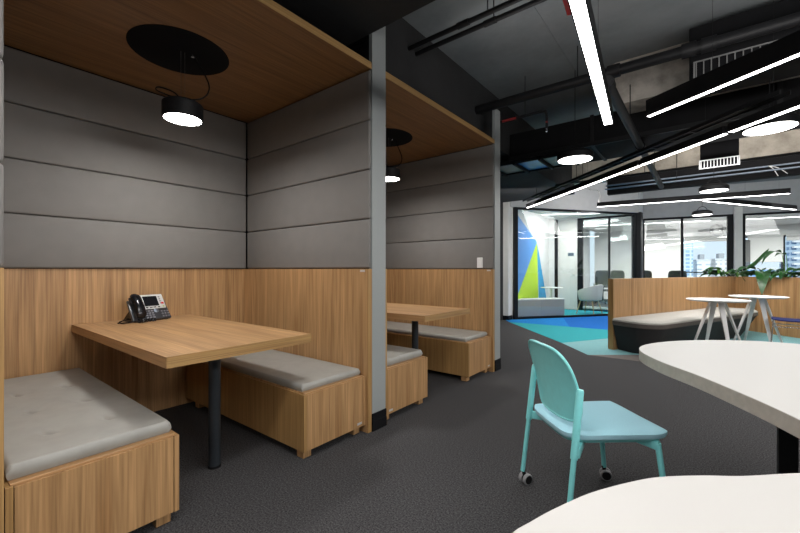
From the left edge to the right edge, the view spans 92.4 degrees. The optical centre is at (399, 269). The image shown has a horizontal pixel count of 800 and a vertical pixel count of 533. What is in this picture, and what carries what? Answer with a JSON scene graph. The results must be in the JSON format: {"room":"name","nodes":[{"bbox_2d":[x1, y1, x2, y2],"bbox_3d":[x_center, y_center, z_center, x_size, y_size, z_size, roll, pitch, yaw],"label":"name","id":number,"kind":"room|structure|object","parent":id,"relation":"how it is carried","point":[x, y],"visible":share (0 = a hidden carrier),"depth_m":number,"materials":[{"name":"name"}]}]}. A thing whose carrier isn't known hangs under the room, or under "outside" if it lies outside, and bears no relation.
{"room":"common room","nodes":[
{"label":"common room","id":0,"kind":"room"},
{"bbox_2d":[4,44,502,319],"bbox_3d":[-1.524,-0.525,4.003,0.150,3.350,12.400,0,0,38],"label":"wall","id":1,"kind":"structure","parent":0,"point":[246,159],"depth_m":3.86,"materials":[{"name":"black paint"}]},
{"bbox_2d":[273,0,434,45],"bbox_3d":[-2.421,-1.940,0.644,2.600,0.520,6.014,0,0,38],"label":"bulkhead","id":2,"kind":"object","parent":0,"point":[347,22],"visible":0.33,"depth_m":2.51,"materials":[{"name":"black paint"}]},
{"bbox_2d":[13,299,799,532],"bbox_3d":[4.665,1.222,5.363,12.688,0.155,22.200,0,0,38],"label":"floor","id":3,"kind":"structure","parent":0,"point":[448,462],"depth_m":2.36,"materials":[{"name":"grey carpet"}]},
{"bbox_2d":[0,0,3,532],"bbox_3d":[-2.024,-0.263,1.729,1.654,2.825,0.168,0,0,38],"label":"wall","id":4,"kind":"structure","parent":3,"relation":"on","point":[1,1],"depth_m":1.29,"materials":[{"name":"brown wood"}]},
{"bbox_2d":[4,0,371,125],"bbox_3d":[-1.410,-1.226,2.505,2.130,0.497,2.268,0,0,20],"label":"ceiling","id":5,"kind":"structure","parent":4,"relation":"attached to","point":[179,110],"depth_m":2.45,"materials":[{"name":"brown wood"}]},
{"bbox_2d":[163,113,201,125],"bbox_3d":[-1.413,-0.980,2.496,0.218,0.003,0.218,0,0,38],"label":"diffuser","id":6,"kind":"object","parent":5,"relation":"attached to","point":[184,119],"depth_m":2.49,"materials":[{"name":"white"}]},
{"bbox_2d":[4,368,178,532],"bbox_3d":[-1.808,0.920,2.026,1.600,0.460,0.556,0,0,38],"label":"bench","id":7,"kind":"object","parent":3,"relation":"on","point":[81,455],"visible":0.96,"depth_m":1.61,"materials":[{"name":"brown wood"}]},
{"bbox_2d":[4,368,170,480],"bbox_3d":[-1.825,0.718,2.032,1.555,0.055,0.532,0,0,38],"label":"cushion","id":8,"kind":"object","parent":7,"relation":"on","point":[54,420],"depth_m":1.74,"materials":[{"name":"grey fabric"}]},
{"bbox_2d":[0,46,245,411],"bbox_3d":[-2.066,-0.135,3.021,0.060,2.570,1.803,0,0,38],"label":"wall","id":9,"kind":"structure","parent":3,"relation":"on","point":[95,175],"depth_m":2.85,"materials":[{"name":"fabric"}]},
{"bbox_2d":[72,314,310,469],"bbox_3d":[-1.422,0.767,2.501,1.636,0.765,0.794,0,0,38],"label":"table","id":10,"kind":"object","parent":3,"relation":"on","point":[178,340],"visible":1,"depth_m":2.21,"materials":[{"name":"brown wood"}]},
{"bbox_2d":[117,294,170,323],"bbox_3d":[-1.945,0.281,2.887,0.234,0.207,0.375,0,0,26],"label":"desk phone","id":11,"kind":"object","parent":10,"relation":"on","point":[142,308],"visible":1,"depth_m":2.87,"materials":[{"name":"grey plastic"}]},
{"bbox_2d":[186,349,364,458],"bbox_3d":[-1.037,0.925,2.994,1.600,0.450,0.531,0,0,38],"label":"bench","id":12,"kind":"object","parent":3,"relation":"on","point":[302,403],"visible":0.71,"depth_m":2.58,"materials":[{"name":"brown wood"}]},
{"bbox_2d":[207,349,359,391],"bbox_3d":[-1.048,0.723,3.008,1.555,0.045,0.507,0,0,38],"label":"cushion","id":13,"kind":"object","parent":12,"relation":"on","point":[283,371],"depth_m":2.69,"materials":[{"name":"grey fabric"}]},
{"bbox_2d":[244,26,386,432],"bbox_3d":[-0.802,-0.522,3.280,1.654,3.345,0.208,0,0,38],"label":"wall","id":14,"kind":"structure","parent":3,"relation":"on","point":[316,164],"depth_m":2.98,"materials":[{"name":"fabric"}]},
{"bbox_2d":[387,344,427,418],"bbox_3d":[-0.563,0.920,3.586,1.600,0.460,0.556,0,0,38],"label":"bench","id":15,"kind":"object","parent":3,"relation":"on","point":[407,369],"visible":0.14,"depth_m":3.11,"materials":[{"name":"brown wood"}]},
{"bbox_2d":[387,344,422,365],"bbox_3d":[-0.580,0.718,3.592,1.555,0.055,0.532,0,0,38],"label":"cushion","id":16,"kind":"object","parent":15,"relation":"on","point":[396,355],"depth_m":3.19,"materials":[{"name":"grey fabric"}]},
{"bbox_2d":[387,303,469,348],"bbox_3d":[-0.191,0.767,4.010,1.636,0.765,0.794,0,0,38],"label":"table","id":17,"kind":"object","parent":3,"relation":"on","point":[414,313],"visible":0.48,"depth_m":3.63,"materials":[{"name":"brown wood"}]},
{"bbox_2d":[387,321,490,381],"bbox_3d":[0.234,0.925,4.607,1.600,0.450,0.531,0,0,38],"label":"bench","id":18,"kind":"object","parent":3,"relation":"on","point":[464,353],"visible":0.73,"depth_m":4.15,"materials":[{"name":"brown wood"}]},
{"bbox_2d":[387,321,486,341],"bbox_3d":[0.223,0.723,4.621,1.555,0.045,0.507,0,0,38],"label":"cushion","id":19,"kind":"object","parent":18,"relation":"on","point":[425,332],"depth_m":4.32,"materials":[{"name":"grey fabric"}]},
{"bbox_2d":[386,109,500,371],"bbox_3d":[0.465,-0.345,4.887,1.654,2.990,0.194,0,0,38],"label":"wall","id":20,"kind":"structure","parent":3,"relation":"on","point":[443,212],"depth_m":4.66,"materials":[{"name":"brown wood"}]},
{"bbox_2d":[386,72,494,181],"bbox_3d":[-0.157,-1.222,4.095,2.149,0.505,2.324,0,0,20],"label":"ceiling","id":21,"kind":"structure","parent":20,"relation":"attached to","point":[392,172],"depth_m":3.94,"materials":[{"name":"brown wood"}]},
{"bbox_2d":[386,177,398,181],"bbox_3d":[-0.116,-0.972,4.102,0.218,0.003,0.218,0,0,38],"label":"diffuser","id":22,"kind":"object","parent":21,"relation":"attached to","point":[388,179],"depth_m":4.13,"materials":[{"name":"white"}]},
{"bbox_2d":[477,257,482,267],"bbox_3d":[0.922,-0.082,4.425,0.070,0.120,0.010,0,0,38],"label":"light switch","id":23,"kind":"object","parent":20,"relation":"attached to","point":[479,259],"depth_m":4.42,"materials":[{"name":"white plastic"}]},
{"bbox_2d":[503,315,511,319],"bbox_3d":[2.462,1.100,8.883,0.210,0.100,0.220,0,0,38],"label":"baseboard","id":24,"kind":"structure","parent":3,"relation":"on","point":[510,316],"depth_m":8.78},
{"bbox_2d":[503,202,511,315],"bbox_3d":[2.462,-0.575,8.883,0.190,3.250,0.200,0,0,38],"label":"column","id":25,"kind":"structure","parent":24,"relation":"on","point":[507,210],"depth_m":8.79,"materials":[{"name":"paint"}]},
{"bbox_2d":[518,298,563,316],"bbox_3d":[3.310,0.921,9.294,1.340,0.446,0.358,0,0,-15],"label":"credenza","id":26,"kind":"object","parent":3,"relation":"on","point":[527,307],"visible":0.69,"depth_m":9.12,"materials":[{"name":"grey laminate"}]},
{"bbox_2d":[576,284,602,313],"bbox_3d":[4.939,0.759,9.923,0.650,0.777,0.575,0,0,-37],"label":"tub chair","id":27,"kind":"object","parent":3,"relation":"on","point":[592,293],"visible":0.97,"depth_m":9.70,"materials":[{"name":"grey fabric"}]},
{"bbox_2d":[519,339,666,501],"bbox_3d":[0.926,0.749,1.862,0.525,0.803,0.516,0,0,-6],"label":"chair","id":28,"kind":"object","parent":3,"relation":"on","point":[562,408],"visible":0.85,"depth_m":1.76,"materials":[{"name":"teal plastic"}]},
{"bbox_2d":[594,270,607,303],"bbox_3d":[6.929,0.584,13.068,0.594,1.129,0.593,0,0,28],"label":"chair","id":29,"kind":"object","parent":3,"relation":"on","point":[601,276],"visible":0.69,"depth_m":12.89,"materials":[{"name":"grey"}]},
{"bbox_2d":[611,270,624,278],"bbox_3d":[7.712,0.584,13.399,0.593,1.129,0.594,0,0,-37],"label":"chair","id":30,"kind":"object","parent":3,"relation":"on","point":[615,274],"visible":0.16,"depth_m":13.25,"materials":[{"name":"fabric"}]},
{"bbox_2d":[631,212,642,277],"bbox_3d":[6.084,-0.160,9.835,0.220,2.620,0.260,0,0,38],"label":"column","id":31,"kind":"structure","parent":3,"relation":"on","point":[640,214],"depth_m":9.77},
{"bbox_2d":[513,473,799,532],"bbox_3d":[0.636,0.780,0.502,0.846,0.740,0.843,0,0,38],"label":"table","id":32,"kind":"object","parent":3,"relation":"on","point":[770,503],"visible":1,"depth_m":0.66,"materials":[{"name":"white laminate"}]},
{"bbox_2d":[668,270,686,277],"bbox_3d":[8.160,0.584,11.335,0.594,1.129,0.593,0,0,23],"label":"chair","id":33,"kind":"object","parent":3,"relation":"on","point":[674,273],"visible":0.12,"depth_m":11.13,"materials":[{"name":"fabric"}]},
{"bbox_2d":[612,307,757,353],"bbox_3d":[4.623,0.914,6.023,3.445,0.472,0.610,0,0,-30],"label":"bench","id":34,"kind":"object","parent":3,"relation":"on","point":[631,332],"visible":0.76,"depth_m":5.39,"materials":[{"name":"grey fabric"}]},
{"bbox_2d":[612,307,757,324],"bbox_3d":[4.623,0.702,6.025,3.440,0.047,0.607,0,0,-30],"label":"cushion","id":35,"kind":"object","parent":34,"relation":"on","point":[686,317],"depth_m":5.48,"materials":[{"name":"grey fabric"}]},
{"bbox_2d":[608,276,799,349],"bbox_3d":[5.687,0.640,6.144,4.500,1.020,3.195,0,0,22],"label":"divider","id":36,"kind":"object","parent":3,"relation":"on","point":[626,296],"visible":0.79,"depth_m":6.49,"materials":[{"name":"brown wood"}]},
{"bbox_2d":[686,298,751,339],"bbox_3d":[4.275,0.774,5.162,0.686,0.752,0.686,0,0,14],"label":"cafe table","id":37,"kind":"object","parent":3,"relation":"on","point":[712,302],"visible":0.77,"depth_m":5.13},
{"bbox_2d":[639,340,799,473],"bbox_3d":[1.780,0.780,1.439,1.291,0.740,1.618,0,0,7],"label":"table","id":38,"kind":"object","parent":3,"relation":"on","point":[761,379],"visible":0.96,"depth_m":1.59,"materials":[{"name":"white laminate"}]},
{"bbox_2d":[733,207,742,276],"bbox_3d":[8.646,-0.225,9.828,0.160,2.750,0.220,0,0,27],"label":"column","id":39,"kind":"structure","parent":3,"relation":"on","point":[738,211],"depth_m":9.74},
{"bbox_2d":[746,240,749,269],"bbox_3d":[11.603,0.075,12.875,0.600,2.150,0.094,0,0,-32],"label":"wall display","id":40,"kind":"object","parent":3,"relation":"on","point":[747,241],"visible":0.27,"depth_m":12.85,"materials":[{"name":"black paint"}]},
{"bbox_2d":[728,295,789,342],"bbox_3d":[5.409,0.774,5.796,0.686,0.752,0.686,0,0,14],"label":"cafe table","id":41,"kind":"object","parent":3,"relation":"on","point":[750,306],"visible":0.83,"depth_m":5.74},
{"bbox_2d":[771,316,799,341],"bbox_3d":[5.498,0.762,5.354,0.442,0.767,0.471,0,0,-45],"label":"wire chair","id":42,"kind":"object","parent":3,"relation":"on","point":[772,317],"visible":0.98,"depth_m":5.36,"materials":[{"name":"blue metal"}]},
{"bbox_3d":[6.944,0.672,6.398,0.315,0.955,3.750,0,0,-9],"label":"planter box","id":43,"kind":"object","parent":3,"relation":"on","visible":0},
{"bbox_2d":[699,267,738,276],"bbox_3d":[6.597,0.069,7.903,0.670,0.260,0.556,0,0,-26],"label":"potted plant","id":44,"kind":"object","parent":43,"relation":"on","point":[710,271],"visible":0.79,"depth_m":7.93,"materials":[{"name":"green plant"}]},
{"bbox_2d":[723,249,768,280],"bbox_3d":[6.781,-0.098,7.463,0.787,0.647,0.537,0,0,26],"label":"potted plant","id":45,"kind":"object","parent":43,"relation":"on","point":[756,261],"visible":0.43,"depth_m":7.53,"materials":[{"name":"green plant"}]},
{"bbox_2d":[735,266,785,293],"bbox_3d":[6.718,0.195,7.127,0.755,0.528,0.766,0,0,38],"label":"potted plant","id":46,"kind":"object","parent":43,"relation":"on","point":[762,277],"visible":0.78,"depth_m":6.96,"materials":[{"name":"green plant"}]},
{"bbox_2d":[762,250,798,280],"bbox_3d":[6.824,-0.068,6.755,0.667,0.567,0.594,0,0,-41],"label":"potted plant","id":47,"kind":"object","parent":43,"relation":"on","point":[781,273],"visible":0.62,"depth_m":6.75,"materials":[{"name":"green plant"}]},
{"bbox_2d":[784,267,799,277],"bbox_3d":[6.868,0.089,6.382,0.774,0.323,0.760,0,0,38],"label":"potted plant","id":48,"kind":"object","parent":43,"relation":"on","point":[789,268],"visible":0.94,"depth_m":6.53,"materials":[{"name":"green plant"}]},
{"bbox_2d":[346,18,574,201],"bbox_3d":[1.091,-1.875,5.952,1.545,0.650,6.100,0,0,38],"label":"wall","id":49,"kind":"structure","parent":0,"point":[433,74],"depth_m":4.08,"materials":[{"name":"black paint"}]},
{"bbox_2d":[512,208,548,318],"bbox_3d":[3.530,-0.525,10.209,0.060,3.350,3.094,0,0,35],"label":"wall","id":50,"kind":"structure","parent":0,"point":[537,225],"depth_m":10.73,"materials":[{"name":"white paint"}]},
{"bbox_2d":[518,216,545,298],"bbox_3d":[3.514,-0.110,10.132,0.002,2.520,2.950,0,0,35],"label":"wall mural graphic","id":51,"kind":"object","parent":50,"relation":"attached to","point":[530,276],"visible":0.53,"depth_m":9.81,"materials":[{"name":"paint"}]},
{"bbox_2d":[510,183,638,212],"bbox_3d":[4.290,-1.825,9.322,3.666,0.750,0.120,0,0,-15],"label":"wall","id":52,"kind":"structure","parent":0,"point":[584,198],"depth_m":9.35,"materials":[{"name":"grey paint"}]},
{"bbox_2d":[513,207,636,318],"bbox_3d":[4.348,-0.150,9.337,3.556,2.600,0.070,0,0,-15],"label":"window","id":53,"kind":"structure","parent":52,"relation":"in","point":[515,209],"depth_m":8.96,"materials":[{"name":"clear glass"}]},
{"bbox_2d":[549,214,619,311],"bbox_3d":[5.359,-0.525,10.781,2.270,3.350,0.070,0,0,38],"label":"wall","id":54,"kind":"structure","parent":0,"point":[551,221],"depth_m":11.37,"materials":[{"name":"white paint"}]},
{"bbox_2d":[558,219,576,309],"bbox_3d":[4.866,-0.155,11.133,0.540,2.590,0.090,0,0,38],"label":"door","id":55,"kind":"structure","parent":54,"relation":"in","point":[567,229],"depth_m":11.14,"materials":[{"name":"glass"}]},
{"bbox_2d":[555,218,582,309],"bbox_3d":[4.904,-0.160,11.140,0.770,2.620,0.090,0,0,38],"label":"trim","id":56,"kind":"structure","parent":54,"relation":"attached to","point":[579,220],"depth_m":10.94,"materials":[{"name":"metal"}]},
{"bbox_2d":[583,215,630,311],"bbox_3d":[5.717,-0.160,10.500,1.300,2.620,0.050,0,0,38],"label":"window","id":57,"kind":"structure","parent":54,"relation":"in","point":[615,216],"depth_m":10.48,"materials":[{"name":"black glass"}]},
{"bbox_2d":[583,229,589,287],"bbox_3d":[6.093,-0.525,13.546,0.040,3.350,5.180,0,0,38],"label":"wall","id":58,"kind":"structure","parent":0,"point":[586,233],"depth_m":15.11,"materials":[{"name":"white paint"}]},
{"bbox_2d":[402,0,799,187],"bbox_3d":[4.412,-2.300,5.436,12.200,0.200,22.400,0,0,38],"label":"ceiling","id":59,"kind":"structure","parent":0,"point":[516,54],"depth_m":3.66,"materials":[{"name":"paint"}]},
{"bbox_2d":[408,0,522,50],"bbox_3d":[1.857,-2.072,1.993,4.550,0.256,0.051,0,0,39],"label":"ceiling pipe","id":60,"kind":"object","parent":59,"relation":"hanging from","point":[466,22],"visible":1,"depth_m":3.04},
{"bbox_2d":[415,0,546,55],"bbox_3d":[1.925,-2.072,2.079,4.550,0.256,0.051,0,0,39],"label":"ceiling pipe","id":61,"kind":"object","parent":59,"relation":"hanging from","point":[494,19],"visible":1,"depth_m":3.06,"materials":[{"name":"metal"}]},
{"bbox_2d":[500,110,547,131],"bbox_3d":[1.364,-1.857,4.400,0.655,0.685,0.029,0,0,38],"label":"pipe","id":62,"kind":"object","parent":59,"relation":"hanging from","point":[540,111],"visible":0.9,"depth_m":4.28,"materials":[{"name":"metal"}]},
{"bbox_2d":[526,187,573,207],"bbox_3d":[2.575,-1.704,6.694,0.061,0.991,1.587,0,0,-6],"label":"linear light","id":63,"kind":"object","parent":59,"relation":"hanging from","point":[567,190],"visible":0.81,"depth_m":6.53,"materials":[{"name":"black paint"}]},
{"bbox_2d":[557,143,593,164],"bbox_3d":[1.928,-1.705,4.223,0.370,0.990,0.370,0,0,38],"label":"drum pendant","id":64,"kind":"object","parent":59,"relation":"hanging from","point":[573,155],"visible":1,"depth_m":4.14,"materials":[{"name":"black paint"}]},
{"bbox_2d":[558,155,591,163],"bbox_3d":[1.928,-1.212,4.223,0.346,0.004,0.346,0,0,38],"label":"diffuser","id":65,"kind":"object","parent":64,"relation":"attached to","point":[563,159],"depth_m":4.22,"materials":[{"name":"white"}]},
{"bbox_2d":[563,0,612,124],"bbox_3d":[0.837,-1.704,1.809,0.096,0.991,3.296,0,0,33],"label":"linear light","id":66,"kind":"object","parent":59,"relation":"hanging from","point":[581,11],"visible":1,"depth_m":2.13,"materials":[{"name":"black paint"}]},
{"bbox_2d":[572,149,641,190],"bbox_3d":[2.730,-1.704,5.165,0.060,0.991,1.399,0,0,-5],"label":"linear light","id":67,"kind":"object","parent":59,"relation":"hanging from","point":[635,164],"visible":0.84,"depth_m":4.99,"materials":[{"name":"black paint"}]},
{"bbox_2d":[573,166,640,190],"bbox_3d":[2.730,-1.212,5.165,0.048,0.007,1.391,0,0,-5],"label":"diffuser","id":68,"kind":"object","parent":67,"relation":"attached to","point":[626,169],"depth_m":5.08,"materials":[{"name":"white"}]},
{"bbox_2d":[475,12,799,113],"bbox_3d":[3.461,-1.995,2.416,6.554,0.410,0.120,0,0,38],"label":"ceiling pipe","id":69,"kind":"object","parent":59,"relation":"hanging from","point":[690,49],"visible":0.98,"depth_m":3.30,"materials":[{"name":"metal"}]},
{"bbox_2d":[523,89,790,201],"bbox_3d":[2.724,-1.770,5.283,0.101,0.840,4.698,0,0,-6],"label":"cable tray","id":70,"kind":"object","parent":59,"relation":"hanging from","point":[776,95],"visible":0.92,"depth_m":3.88,"materials":[{"name":"black paint"}]},
{"bbox_2d":[692,206,712,215],"bbox_3d":[6.667,-1.705,8.459,0.370,0.990,0.370,0,0,38],"label":"drum pendant","id":71,"kind":"object","parent":59,"relation":"hanging from","point":[698,212],"visible":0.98,"depth_m":8.38,"materials":[{"name":"black paint"}]},
{"bbox_2d":[646,0,799,116],"bbox_3d":[2.196,-1.690,2.082,0.048,1.021,1.842,0,0,-18],"label":"linear light","id":72,"kind":"object","parent":59,"relation":"hanging from","point":[787,48],"visible":1,"depth_m":2.42,"materials":[{"name":"black paint"}]},
{"bbox_2d":[647,53,799,116],"bbox_3d":[2.196,-1.183,2.082,0.036,0.007,1.834,0,0,-18],"label":"diffuser","id":73,"kind":"object","parent":72,"relation":"attached to","point":[786,57],"depth_m":2.43,"materials":[{"name":"white"}]},
{"bbox_2d":[703,183,796,209],"bbox_3d":[6.664,-1.704,7.238,2.785,0.991,0.062,0,0,-20],"label":"linear light","id":74,"kind":"object","parent":59,"relation":"hanging from","point":[723,200],"visible":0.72,"depth_m":7.21,"materials":[{"name":"black paint"}]},
{"bbox_2d":[704,201,795,209],"bbox_3d":[6.664,-1.212,7.238,2.777,0.007,0.048,0,0,-20],"label":"diffuser","id":75,"kind":"object","parent":74,"relation":"attached to","point":[726,202],"depth_m":7.23,"materials":[{"name":"white"}]},
{"bbox_2d":[727,95,799,131],"bbox_3d":[2.979,-1.704,2.664,0.060,0.991,1.422,0,0,-6],"label":"linear light","id":76,"kind":"object","parent":59,"relation":"hanging from","point":[792,104],"visible":0.92,"depth_m":3.06,"materials":[{"name":"black paint"}]},
{"bbox_2d":[730,105,799,131],"bbox_3d":[2.979,-1.212,2.664,0.048,0.007,1.414,0,0,-6],"label":"diffuser","id":77,"kind":"object","parent":76,"relation":"attached to","point":[788,108],"depth_m":3.07,"materials":[{"name":"white"}]},
{"bbox_2d":[595,240,630,298],"bbox_3d":[11.203,0.000,13.568,7.698,2.300,0.160,0,0,27],"label":"wall","id":78,"kind":"structure","parent":0,"point":[620,249],"depth_m":14.94,"materials":[{"name":"white paint"}]},
{"bbox_2d":[683,235,798,272],"bbox_3d":[11.737,-0.390,13.295,6.129,1.520,0.120,0,0,27],"label":"window","id":79,"kind":"structure","parent":78,"relation":"in","point":[782,264],"depth_m":12.73,"materials":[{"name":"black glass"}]},
{"bbox_2d":[684,237,726,241],"bbox_3d":[10.886,-1.076,13.574,1.330,0.156,0.068,0,0,27],"label":"roller blind","id":80,"kind":"object","parent":79,"relation":"attached to","point":[699,239],"visible":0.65,"depth_m":13.59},
{"bbox_2d":[747,235,783,261],"bbox_3d":[12.261,-0.706,12.870,0.900,0.896,0.068,0,0,27],"label":"roller blind","id":81,"kind":"object","parent":79,"relation":"attached to","point":[759,245],"visible":0.7,"depth_m":12.85,"materials":[{"name":"fabric"}]},
{"bbox_2d":[786,234,799,240],"bbox_3d":[13.516,-1.056,12.227,1.760,0.196,0.068,0,0,27],"label":"roller blind","id":82,"kind":"object","parent":79,"relation":"attached to","point":[796,236],"visible":1,"depth_m":12.55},
{"bbox_2d":[528,210,799,231],"bbox_3d":[9.223,-1.520,9.744,11.104,0.060,8.266,0,0,28],"label":"ceiling","id":83,"kind":"structure","parent":0,"point":[618,220],"depth_m":11.82,"materials":[{"name":"white paint"}]},
{"bbox_2d":[710,224,723,234],"bbox_3d":[10.389,-1.330,12.566,0.340,0.360,0.340,0,0,38],"label":"wall speaker","id":84,"kind":"object","parent":83,"relation":"attached to","point":[716,229],"visible":0.97,"depth_m":12.44,"materials":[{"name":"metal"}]},
{"bbox_2d":[572,129,799,184],"bbox_3d":[6.692,-1.975,5.421,8.200,0.450,0.400,0,0,38],"label":"beam","id":85,"kind":"structure","parent":0,"point":[788,141],"depth_m":6.14,"materials":[{"name":"concrete"}]},
{"bbox_2d":[597,188,790,206],"bbox_3d":[4.990,-1.480,6.732,2.724,0.541,0.061,0,0,29],"label":"linear light","id":86,"kind":"object","parent":85,"relation":"hanging from","point":[783,190],"visible":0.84,"depth_m":6.61,"materials":[{"name":"black paint"}]},
{"bbox_2d":[607,151,799,195],"bbox_3d":[6.636,-1.575,5.108,6.900,0.330,0.140,0,0,38],"label":"air duct","id":87,"kind":"object","parent":85,"relation":"attached to","point":[792,158],"visible":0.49,"depth_m":6.26,"materials":[{"name":"metal"}]},
{"bbox_2d":[595,224,799,240],"bbox_3d":[11.203,-1.675,13.568,7.698,1.050,0.300,0,0,27],"label":"wall","id":88,"kind":"structure","parent":0,"point":[786,229],"depth_m":13.72,"materials":[{"name":"white paint"}]},
{"bbox_2d":[645,238,680,277],"bbox_3d":[9.618,-0.416,14.223,1.400,1.476,0.068,0,0,27],"label":"roller blind","id":89,"kind":"object","parent":88,"relation":"attached to","point":[662,256],"visible":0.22,"depth_m":14.17,"materials":[{"name":"fabric"}]},
{"bbox_2d":[615,41,799,113],"bbox_3d":[5.041,-1.975,2.139,6.730,0.450,0.360,0,0,38],"label":"beam","id":90,"kind":"structure","parent":0,"point":[646,83],"depth_m":3.88,"materials":[{"name":"concrete"}]},
{"bbox_2d":[509,77,799,163],"bbox_3d":[4.672,-1.656,3.182,7.500,0.372,0.842,0,0,38],"label":"air duct","id":91,"kind":"object","parent":90,"relation":"attached to","point":[609,141],"visible":0.7,"depth_m":4.36,"materials":[{"name":"metal"}]},
{"bbox_2d":[500,152,579,176],"bbox_3d":[1.822,-1.450,5.300,1.100,0.070,0.580,0,0,38],"label":"air duct","id":92,"kind":"object","parent":91,"relation":"attached to","point":[549,161],"depth_m":5.28,"materials":[{"name":"metal"}]},
{"bbox_2d":[606,75,663,188],"bbox_3d":[3.032,-1.616,4.760,0.106,0.468,4.730,0,0,38],"label":"ceiling pipe","id":93,"kind":"object","parent":91,"relation":"hanging from","point":[617,102],"visible":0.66,"depth_m":3.68,"materials":[{"name":"metal"}]},
{"bbox_2d":[640,126,728,164],"bbox_3d":[2.850,-1.419,3.920,0.060,0.421,1.015,0,0,-6],"label":"linear light","id":94,"kind":"object","parent":91,"relation":"hanging from","point":[721,131],"visible":0.91,"depth_m":3.80,"materials":[{"name":"black paint"}]},
{"bbox_2d":[689,0,799,96],"bbox_3d":[3.042,-1.880,3.237,0.950,0.500,0.370,0,0,38],"label":"air duct","id":95,"kind":"object","parent":90,"relation":"attached to","point":[791,68],"visible":0.36,"depth_m":3.18,"materials":[{"name":"metal"}]},
{"bbox_2d":[693,40,775,77],"bbox_3d":[2.801,-1.730,3.166,0.600,0.160,0.030,0,0,38],"label":"air diffuser","id":96,"kind":"object","parent":95,"relation":"attached to","point":[700,67],"visible":0.38,"depth_m":3.24,"materials":[{"name":"grey metal"}]},
{"bbox_2d":[741,80,799,135],"bbox_3d":[3.173,-1.420,3.290,0.370,0.420,0.370,0,0,38],"label":"drum pendant","id":97,"kind":"object","parent":95,"relation":"hanging from","point":[789,120],"visible":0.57,"depth_m":3.24,"materials":[{"name":"black paint"}]},
{"bbox_2d":[743,121,798,135],"bbox_3d":[3.173,-1.212,3.290,0.346,0.004,0.346,0,0,38],"label":"diffuser","id":98,"kind":"object","parent":97,"relation":"attached to","point":[765,127],"depth_m":3.27,"materials":[{"name":"white"}]},
{"bbox_2d":[643,179,799,218],"bbox_3d":[10.077,-1.815,9.094,7.572,0.770,0.100,0,0,27],"label":"wall","id":99,"kind":"structure","parent":0,"point":[681,208],"depth_m":9.92,"materials":[{"name":"grey paint"}]},
{"bbox_2d":[643,214,732,277],"bbox_3d":[7.684,-0.140,10.320,1.990,2.580,0.070,0,0,27],"label":"window","id":100,"kind":"structure","parent":99,"relation":"in","point":[729,216],"depth_m":10.04,"materials":[{"name":"black metal"}]},
{"bbox_2d":[743,211,799,269],"bbox_3d":[9.996,-0.140,9.137,2.865,2.580,0.070,0,0,27],"label":"window","id":101,"kind":"structure","parent":99,"relation":"in","point":[784,212],"depth_m":9.73,"materials":[{"name":"black metal"}]},
{"bbox_2d":[650,129,798,152],"bbox_3d":[6.149,-2.150,3.545,6.730,0.100,3.220,0,0,38],"label":"ceiling","id":102,"kind":"structure","parent":0,"point":[794,129],"depth_m":6.04,"materials":[{"name":"concrete"}]},
{"bbox_2d":[555,152,799,185],"bbox_3d":[4.075,-1.777,5.574,3.500,0.646,0.032,0,0,38],"label":"ceiling pipe","id":103,"kind":"object","parent":102,"relation":"hanging from","point":[793,153],"visible":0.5,"depth_m":5.53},
{"bbox_2d":[605,153,799,189],"bbox_3d":[6.292,-1.783,5.074,6.400,0.634,0.028,0,0,38],"label":"conduit","id":104,"kind":"object","parent":102,"relation":"hanging from","point":[676,180],"visible":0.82,"depth_m":6.17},
{"bbox_2d":[606,162,799,186],"bbox_3d":[6.316,-1.818,5.106,6.400,0.564,0.028,0,0,38],"label":"conduit","id":105,"kind":"object","parent":102,"relation":"hanging from","point":[791,162],"visible":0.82,"depth_m":6.15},
{"bbox_2d":[699,168,729,192],"bbox_3d":[4.818,-1.655,5.885,0.370,0.890,0.370,0,0,38],"label":"drum pendant","id":106,"kind":"object","parent":102,"relation":"hanging from","point":[713,187],"visible":0.98,"depth_m":5.79,"materials":[{"name":"black paint"}]},
{"bbox_2d":[700,189,728,192],"bbox_3d":[4.818,-1.212,5.885,0.346,0.004,0.346,0,0,38],"label":"diffuser","id":107,"kind":"object","parent":106,"relation":"attached to","point":[701,190],"depth_m":5.87,"materials":[{"name":"white"}]},
{"bbox_2d":[700,138,738,160],"bbox_3d":[3.917,-1.710,4.711,0.360,0.780,0.350,0,0,38],"label":"air duct","id":108,"kind":"object","parent":102,"relation":"attached to","point":[727,148],"visible":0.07,"depth_m":4.59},
{"bbox_2d":[699,155,739,169],"bbox_3d":[3.804,-1.278,4.572,0.375,0.105,0.030,0,0,38],"label":"air diffuser","id":109,"kind":"object","parent":108,"relation":"attached to","point":[732,160],"visible":1,"depth_m":4.56,"materials":[{"name":"metal"}]},
{"label":"outside","id":110,"kind":"structure","parent":0,"visible":0},
{"bbox_2d":[693,254,710,276],"bbox_3d":[72.493,18.750,92.404,2.800,44.800,6.300,0,0,27],"label":"building","id":111,"kind":"structure","parent":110,"point":[700,264],"depth_m":90.10,"materials":[{"name":"paint"}]},
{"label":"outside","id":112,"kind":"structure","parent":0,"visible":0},
{"bbox_2d":[779,237,799,276],"bbox_3d":[95.423,13.950,90.340,6.800,54.400,8.150,0,0,27],"label":"tower","id":113,"kind":"structure","parent":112,"point":[792,248],"depth_m":89.07,"materials":[{"name":"glass"}]},
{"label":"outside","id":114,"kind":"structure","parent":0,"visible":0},
{"bbox_2d":[684,242,692,276],"bbox_3d":[68.196,16.700,92.607,3.500,48.900,6.300,0,0,27],"label":"glass tower","id":115,"kind":"structure","parent":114,"point":[688,246],"depth_m":89.62,"materials":[{"name":"glass"}]},
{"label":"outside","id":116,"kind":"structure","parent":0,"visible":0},
{"bbox_2d":[710,253,726,276],"bbox_3d":[76.558,18.650,91.746,3.200,45.000,6.300,0,0,27],"label":"block","id":117,"kind":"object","parent":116,"point":[720,261],"visible":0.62,"depth_m":89.55,"materials":[{"name":"white paint"}]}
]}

